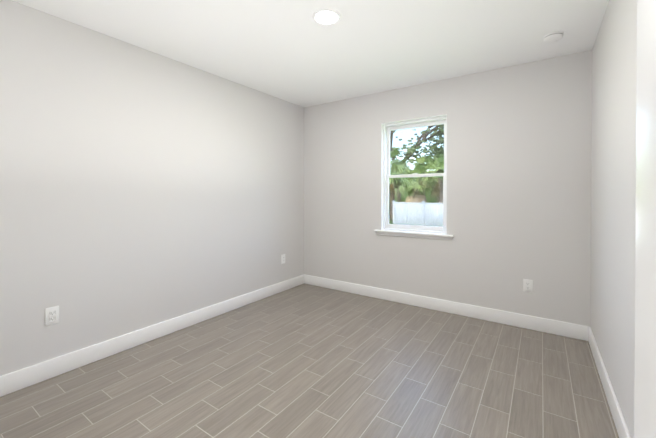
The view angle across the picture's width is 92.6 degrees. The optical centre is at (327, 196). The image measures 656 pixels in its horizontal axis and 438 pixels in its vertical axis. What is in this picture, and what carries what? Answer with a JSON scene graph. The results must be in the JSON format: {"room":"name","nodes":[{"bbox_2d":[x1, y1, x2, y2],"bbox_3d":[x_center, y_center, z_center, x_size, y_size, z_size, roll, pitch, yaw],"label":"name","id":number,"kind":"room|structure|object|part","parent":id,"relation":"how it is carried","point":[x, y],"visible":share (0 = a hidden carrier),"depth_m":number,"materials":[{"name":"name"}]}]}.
{"room":"empty bedroom","nodes":[
{"label":"empty bedroom","id":0,"kind":"room"},
{"bbox_2d":[0,0,303,375],"bbox_3d":[-1.489,-0.008,2.800,0.160,2.440,4.190,0,0,34],"label":"wall","id":1,"kind":"structure","parent":0,"point":[140,188],"depth_m":2.48,"materials":[{"name":"white paint"}]},
{"bbox_2d":[45,306,58,325],"bbox_3d":[-1.858,0.802,2.113,0.012,0.118,0.074,0,0,34],"label":"electrical outlet","id":2,"kind":"object","parent":1,"relation":"attached to","point":[51,315],"visible":1,"depth_m":2.11,"materials":[{"name":"white plastic"}]},
{"bbox_2d":[0,274,304,396],"bbox_3d":[-1.417,1.150,2.759,0.014,0.125,3.870,0,0,34],"label":"baseboard","id":3,"kind":"structure","parent":1,"relation":"attached to","point":[14,381],"depth_m":2.47,"materials":[{"name":"white wood"}]},
{"bbox_2d":[281,254,284,263],"bbox_3d":[-0.569,0.794,4.003,0.012,0.118,0.074,0,0,34],"label":"electrical outlet","id":4,"kind":"object","parent":1,"relation":"attached to","point":[282,258],"visible":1,"depth_m":4.00,"materials":[{"name":"white plastic"}]},
{"bbox_2d":[0,283,618,437],"bbox_3d":[-0.155,1.298,1.900,3.390,0.160,4.190,0,0,34],"label":"floor","id":5,"kind":"structure","parent":0,"point":[304,360],"depth_m":2.06,"materials":[{"name":"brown tile"}]},
{"bbox_2d":[12,0,608,106],"bbox_3d":[-0.155,-1.302,1.881,3.390,0.160,4.190,0,0,34],"label":"ceiling","id":6,"kind":"structure","parent":0,"point":[291,51],"depth_m":2.40,"materials":[{"name":"white paint"}]},
{"bbox_2d":[312,9,340,25],"bbox_3d":[-0.010,-1.219,2.134,0.198,0.008,0.198,0,0,34],"label":"recessed light","id":7,"kind":"object","parent":6,"relation":"in","point":[326,17],"visible":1,"depth_m":2.12,"materials":[{"name":"white plastic"}]},
{"bbox_2d":[543,31,563,42],"bbox_3d":[1.709,-1.205,2.379,0.132,0.040,0.132,0,0,34],"label":"smoke detector","id":8,"kind":"object","parent":6,"relation":"attached to","point":[554,36],"visible":1,"depth_m":2.35,"materials":[{"name":"white plastic"}]},
{"bbox_2d":[304,50,591,325],"bbox_3d":[0.980,-0.013,3.556,3.070,2.440,0.160,0,0,34],"label":"wall","id":9,"kind":"structure","parent":0,"point":[518,173],"depth_m":3.09,"materials":[{"name":"white paint"}]},
{"bbox_2d":[381,114,446,233],"bbox_3d":[0.950,-0.236,3.508,0.741,1.256,0.050,0,0,34],"label":"liner","id":10,"kind":"object","parent":9,"relation":"attached to","point":[382,126],"visible":0.71,"depth_m":3.69,"materials":[{"name":"white wood"}]},
{"bbox_2d":[374,230,453,236],"bbox_3d":[0.946,0.402,3.506,0.890,0.020,0.131,0,0,34],"label":"window sill","id":11,"kind":"structure","parent":9,"relation":"attached to","point":[417,233],"depth_m":3.45,"materials":[{"name":"white wood"}]},
{"bbox_2d":[376,232,451,239],"bbox_3d":[0.931,0.430,3.485,0.856,0.036,0.017,0,0,34],"label":"apron","id":12,"kind":"object","parent":9,"relation":"attached to","point":[416,236],"visible":0.75,"depth_m":3.45,"materials":[{"name":"white wood"}]},
{"bbox_2d":[383,116,446,233],"bbox_3d":[0.991,-0.236,3.568,0.740,1.255,0.095,0,0,34],"label":"window","id":13,"kind":"structure","parent":9,"relation":"in","point":[416,200],"depth_m":3.57,"materials":[{"name":"white plastic"}]},
{"bbox_3d":[0.989,0.058,3.568,0.694,0.632,0.026,0,0,34],"label":"window sash","id":14,"kind":"part","parent":13,"relation":"part of","materials":[{"name":"white plastic"}]},
{"bbox_3d":[0.989,0.050,3.568,0.636,0.556,0.004,0,0,34],"label":"sash glass","id":15,"kind":"part","parent":13,"relation":"part of","materials":[{"name":"clear glass"}]},
{"bbox_3d":[1.005,-0.529,3.587,0.694,0.610,0.026,0,0,34],"label":"window sash","id":16,"kind":"part","parent":13,"relation":"part of","materials":[{"name":"white plastic"}]},
{"bbox_3d":[1.005,-0.525,3.587,0.636,0.542,0.004,0,0,34],"label":"sash glass","id":17,"kind":"part","parent":13,"relation":"part of","materials":[{"name":"clear glass"}]},
{"bbox_2d":[304,275,587,340],"bbox_3d":[0.931,1.145,3.492,3.042,0.125,0.014,0,0,34],"label":"baseboard","id":18,"kind":"structure","parent":9,"relation":"attached to","point":[565,329],"depth_m":3.18,"materials":[{"name":"white wood"}]},
{"bbox_2d":[523,279,532,292],"bbox_3d":[1.834,0.817,2.876,0.074,0.118,0.012,0,0,34],"label":"electrical outlet","id":19,"kind":"object","parent":9,"relation":"attached to","point":[527,285],"visible":1,"depth_m":2.88,"materials":[{"name":"white plastic"}]},
{"bbox_2d":[590,0,636,437],"bbox_3d":[1.180,0.005,0.981,0.160,2.440,4.190,0,0,34],"label":"wall","id":20,"kind":"structure","parent":0,"point":[613,180],"depth_m":1.75,"materials":[{"name":"white paint"}]},
{"bbox_2d":[588,326,630,437],"bbox_3d":[1.108,1.162,1.038,0.014,0.125,3.870,0,0,34],"label":"baseboard","id":21,"kind":"structure","parent":20,"relation":"attached to","point":[619,421],"depth_m":1.84,"materials":[{"name":"white wood"}]},
{"bbox_2d":[634,0,655,437],"bbox_3d":[0.143,0.176,-0.132,0.121,2.088,0.822,0,0,18],"label":"door","id":22,"kind":"structure","parent":20,"relation":"in","point":[645,341],"depth_m":0.25,"materials":[{"name":"white wood"}]}
]}

